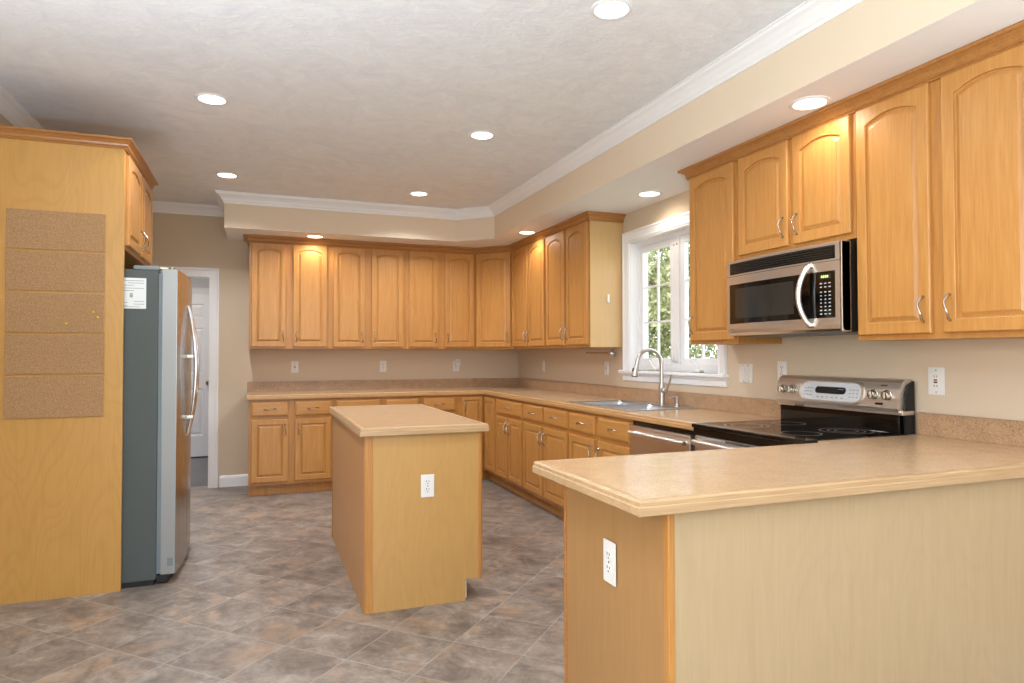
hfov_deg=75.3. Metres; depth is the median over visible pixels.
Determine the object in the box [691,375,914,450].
range
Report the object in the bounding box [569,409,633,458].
base cabinet
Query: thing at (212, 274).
trim
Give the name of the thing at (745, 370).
light switch
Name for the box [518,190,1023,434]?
wall
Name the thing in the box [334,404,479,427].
island countertop
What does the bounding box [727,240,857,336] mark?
microwave
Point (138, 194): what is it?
upper cabinet
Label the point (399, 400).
base cabinet
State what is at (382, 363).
wall outlet
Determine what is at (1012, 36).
crown molding
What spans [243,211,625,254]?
crown molding
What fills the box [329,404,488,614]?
kitchen island
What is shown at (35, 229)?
cork board
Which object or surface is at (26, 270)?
cork board
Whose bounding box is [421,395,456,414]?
base cabinet
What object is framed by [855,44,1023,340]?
upper cabinet
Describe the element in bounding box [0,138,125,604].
panel
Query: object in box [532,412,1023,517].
countertop
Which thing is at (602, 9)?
recessed light
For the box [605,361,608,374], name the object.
wall outlet
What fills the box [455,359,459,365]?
plug adapter
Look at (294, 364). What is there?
wall outlet
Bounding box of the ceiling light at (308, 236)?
[306,235,324,237]
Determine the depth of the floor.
3.22 m
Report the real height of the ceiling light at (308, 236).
0.007 m
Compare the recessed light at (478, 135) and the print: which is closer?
the print
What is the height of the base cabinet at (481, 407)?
0.873 m
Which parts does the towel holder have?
rod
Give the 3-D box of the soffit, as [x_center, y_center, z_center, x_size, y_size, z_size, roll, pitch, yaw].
[-0.228,-1.208,4.105,3.060,0.308,6.300,0,-1,-21]
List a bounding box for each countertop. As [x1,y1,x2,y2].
[246,378,780,429]
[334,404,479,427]
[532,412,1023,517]
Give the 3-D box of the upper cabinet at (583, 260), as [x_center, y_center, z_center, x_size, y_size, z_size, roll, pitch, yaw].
[0.586,-0.481,5.740,0.354,1.070,0.860,0,-1,-21]
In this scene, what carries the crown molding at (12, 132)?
attached to the upper cabinet at (138, 194)
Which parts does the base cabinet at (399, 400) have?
drawer, drawer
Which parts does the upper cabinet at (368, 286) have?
door, door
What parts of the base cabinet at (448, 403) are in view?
drawer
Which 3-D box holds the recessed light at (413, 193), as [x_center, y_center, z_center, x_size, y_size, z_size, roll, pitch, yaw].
[-0.832,-1.321,5.938,0.176,0.007,0.176,0,-1,-21]
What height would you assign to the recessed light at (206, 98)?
0.007 m
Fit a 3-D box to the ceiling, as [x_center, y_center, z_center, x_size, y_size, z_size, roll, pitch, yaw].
[0.124,-1.472,1.685,4.460,0.120,11.320,0,-1,-21]
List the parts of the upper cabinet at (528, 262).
door, door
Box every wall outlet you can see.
[291,361,297,372]
[380,361,385,371]
[421,474,433,497]
[453,361,458,370]
[603,538,615,586]
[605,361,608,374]
[777,361,786,379]
[928,367,944,395]
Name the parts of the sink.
bowl, bowl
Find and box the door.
[191,294,208,456]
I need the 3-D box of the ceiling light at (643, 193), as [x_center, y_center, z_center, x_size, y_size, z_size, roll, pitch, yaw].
[0.970,-1.042,4.691,0.176,0.007,0.176,0,-1,-21]
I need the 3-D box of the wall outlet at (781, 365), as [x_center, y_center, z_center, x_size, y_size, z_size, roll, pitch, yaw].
[1.530,0.169,3.761,0.008,0.115,0.070,0,-1,-21]
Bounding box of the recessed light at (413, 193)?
[409,191,428,195]
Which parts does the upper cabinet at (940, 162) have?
door, handle, handle, door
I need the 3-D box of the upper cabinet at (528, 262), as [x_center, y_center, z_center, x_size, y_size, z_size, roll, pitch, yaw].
[0.277,-0.464,6.545,0.354,1.070,0.860,0,-1,-21]
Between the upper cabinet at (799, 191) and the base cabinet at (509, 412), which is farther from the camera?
the base cabinet at (509, 412)
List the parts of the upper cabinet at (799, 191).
door, handle, handle, door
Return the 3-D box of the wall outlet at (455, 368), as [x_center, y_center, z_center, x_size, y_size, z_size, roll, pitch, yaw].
[-0.614,0.270,7.296,0.070,0.115,0.008,0,-1,-21]
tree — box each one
[648,242,716,357]
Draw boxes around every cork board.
[3,375,104,418]
[4,291,104,332]
[4,334,104,374]
[5,208,105,252]
[5,249,105,292]
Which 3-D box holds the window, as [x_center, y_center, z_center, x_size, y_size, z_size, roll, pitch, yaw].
[1.188,-0.289,4.830,0.205,1.194,1.303,0,-1,-21]
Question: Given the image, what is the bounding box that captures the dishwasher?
[627,420,696,454]
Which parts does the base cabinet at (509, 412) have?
door, drawer, door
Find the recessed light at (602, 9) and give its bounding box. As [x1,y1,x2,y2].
[590,0,632,19]
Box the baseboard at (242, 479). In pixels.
[219,474,247,486]
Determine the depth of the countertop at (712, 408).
6.00 m
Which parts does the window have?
sash, frame, sash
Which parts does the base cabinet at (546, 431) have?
door, drawer, drawer, door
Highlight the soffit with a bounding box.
[224,0,1023,247]
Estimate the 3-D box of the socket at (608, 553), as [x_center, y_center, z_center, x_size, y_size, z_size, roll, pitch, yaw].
[0.285,0.632,1.960,0.002,0.025,0.033,0,-1,-21]
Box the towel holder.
[586,347,615,356]
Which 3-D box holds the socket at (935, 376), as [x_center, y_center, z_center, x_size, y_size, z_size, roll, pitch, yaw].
[1.856,0.173,2.906,0.003,0.066,0.033,0,-1,-21]
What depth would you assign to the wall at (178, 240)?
6.52 m
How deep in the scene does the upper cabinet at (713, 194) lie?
3.84 m
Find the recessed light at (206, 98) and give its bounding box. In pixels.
[195,93,228,105]
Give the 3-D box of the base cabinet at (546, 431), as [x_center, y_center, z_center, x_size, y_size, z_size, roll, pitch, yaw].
[0.526,0.947,5.447,0.658,0.873,0.908,0,-1,-21]
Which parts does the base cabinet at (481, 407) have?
door, door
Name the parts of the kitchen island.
panel, panel, door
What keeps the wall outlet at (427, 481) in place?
attached to the kitchen island
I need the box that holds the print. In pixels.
[124,280,143,306]
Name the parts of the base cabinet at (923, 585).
panel, corner post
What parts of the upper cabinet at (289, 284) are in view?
door, door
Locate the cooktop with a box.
[692,419,907,443]
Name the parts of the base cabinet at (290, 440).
door, drawer, drawer, door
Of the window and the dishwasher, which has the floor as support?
the dishwasher
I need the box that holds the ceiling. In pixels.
[0,0,806,208]
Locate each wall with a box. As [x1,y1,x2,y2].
[0,114,12,125]
[150,212,517,486]
[190,278,208,287]
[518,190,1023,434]
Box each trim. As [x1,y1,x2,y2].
[0,0,863,219]
[159,266,218,487]
[192,288,208,293]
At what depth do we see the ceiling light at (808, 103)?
3.00 m
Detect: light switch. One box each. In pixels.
[542,360,544,371]
[739,364,752,382]
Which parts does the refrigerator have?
hinge arm, door, freezer door, fridge door, handle, handle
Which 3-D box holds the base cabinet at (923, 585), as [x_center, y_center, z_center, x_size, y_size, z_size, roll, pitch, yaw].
[1.127,0.882,2.291,1.803,0.873,0.615,0,-1,-21]
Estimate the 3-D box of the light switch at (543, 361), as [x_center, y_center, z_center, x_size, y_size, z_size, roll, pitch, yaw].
[0.328,0.255,6.889,0.008,0.115,0.070,0,-1,-21]
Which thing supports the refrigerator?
on the floor
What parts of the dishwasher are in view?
handle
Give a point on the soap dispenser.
(676, 397)
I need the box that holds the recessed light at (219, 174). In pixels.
[215,172,238,178]
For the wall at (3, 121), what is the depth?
3.76 m
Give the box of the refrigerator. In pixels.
[121,265,198,588]
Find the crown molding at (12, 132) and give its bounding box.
[0,125,158,189]
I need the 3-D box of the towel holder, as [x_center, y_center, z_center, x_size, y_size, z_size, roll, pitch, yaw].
[0.728,0.087,5.421,0.273,0.079,0.076,0,-1,-21]
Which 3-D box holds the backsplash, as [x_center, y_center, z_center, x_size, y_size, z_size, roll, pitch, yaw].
[1.946,0.360,2.654,0.020,0.100,0.692,0,-1,-21]
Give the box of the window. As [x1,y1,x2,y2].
[618,212,728,387]
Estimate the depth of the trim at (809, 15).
4.03 m
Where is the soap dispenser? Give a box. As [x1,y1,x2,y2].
[668,396,679,406]
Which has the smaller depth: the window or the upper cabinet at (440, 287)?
the window
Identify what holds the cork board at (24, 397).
attached to the panel
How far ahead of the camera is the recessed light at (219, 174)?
5.31 m
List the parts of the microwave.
door glass, handle, trim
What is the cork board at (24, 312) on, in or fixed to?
attached to the panel
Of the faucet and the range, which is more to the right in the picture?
the range
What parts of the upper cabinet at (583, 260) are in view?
door, door, panel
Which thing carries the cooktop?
in the range
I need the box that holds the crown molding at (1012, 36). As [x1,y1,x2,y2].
[677,20,1023,180]
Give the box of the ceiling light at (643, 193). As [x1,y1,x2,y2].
[637,191,661,196]
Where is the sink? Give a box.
[570,400,698,410]
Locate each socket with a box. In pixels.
[606,551,611,559]
[606,564,611,573]
[932,373,939,388]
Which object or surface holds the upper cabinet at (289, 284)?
attached to the wall at (178, 240)
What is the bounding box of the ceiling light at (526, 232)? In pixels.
[518,230,535,234]
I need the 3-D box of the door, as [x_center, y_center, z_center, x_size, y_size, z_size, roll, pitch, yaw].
[-4.117,0.419,8.248,0.752,2.040,0.104,0,-1,-21]
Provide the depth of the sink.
4.72 m
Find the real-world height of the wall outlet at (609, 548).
0.125 m
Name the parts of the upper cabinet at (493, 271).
door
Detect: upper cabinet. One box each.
[124,152,152,267]
[249,242,329,348]
[330,247,405,348]
[405,251,474,349]
[467,252,520,349]
[512,239,565,348]
[545,221,622,347]
[688,161,781,344]
[737,113,856,259]
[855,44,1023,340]
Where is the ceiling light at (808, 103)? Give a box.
[789,95,830,110]
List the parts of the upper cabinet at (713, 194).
handle, door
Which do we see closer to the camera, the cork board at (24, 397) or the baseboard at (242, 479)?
the cork board at (24, 397)
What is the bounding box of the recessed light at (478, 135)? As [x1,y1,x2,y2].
[469,131,494,139]
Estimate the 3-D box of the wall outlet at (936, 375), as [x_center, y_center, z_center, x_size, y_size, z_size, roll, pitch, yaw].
[1.858,0.173,2.907,0.010,0.122,0.075,0,-1,-21]
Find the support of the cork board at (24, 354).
attached to the panel
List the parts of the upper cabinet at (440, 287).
door, door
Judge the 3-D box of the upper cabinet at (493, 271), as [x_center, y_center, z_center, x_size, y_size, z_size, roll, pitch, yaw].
[-0.103,-0.451,7.180,0.606,1.070,0.615,0,-1,-21]
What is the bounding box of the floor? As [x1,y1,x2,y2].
[0,456,563,682]
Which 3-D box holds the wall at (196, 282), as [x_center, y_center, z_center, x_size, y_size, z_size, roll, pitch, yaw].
[-4.375,0.200,8.268,2.600,2.500,0.100,0,-1,-21]
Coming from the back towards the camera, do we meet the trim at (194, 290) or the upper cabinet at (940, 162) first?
the trim at (194, 290)
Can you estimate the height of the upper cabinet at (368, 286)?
1.070 m
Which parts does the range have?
handle, oven door, rail, knob, knob, knob, knob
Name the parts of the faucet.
lever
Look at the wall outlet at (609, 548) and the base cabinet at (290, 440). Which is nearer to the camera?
the wall outlet at (609, 548)
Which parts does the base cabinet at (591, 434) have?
drawer, door, drawer, door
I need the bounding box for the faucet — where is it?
[631,348,671,404]
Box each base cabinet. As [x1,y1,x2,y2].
[248,398,332,495]
[333,396,420,405]
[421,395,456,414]
[457,394,502,485]
[496,397,530,500]
[523,401,569,518]
[564,478,1023,682]
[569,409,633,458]
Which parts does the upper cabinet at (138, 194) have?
door, handle, door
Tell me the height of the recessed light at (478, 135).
0.007 m
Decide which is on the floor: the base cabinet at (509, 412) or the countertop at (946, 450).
the base cabinet at (509, 412)

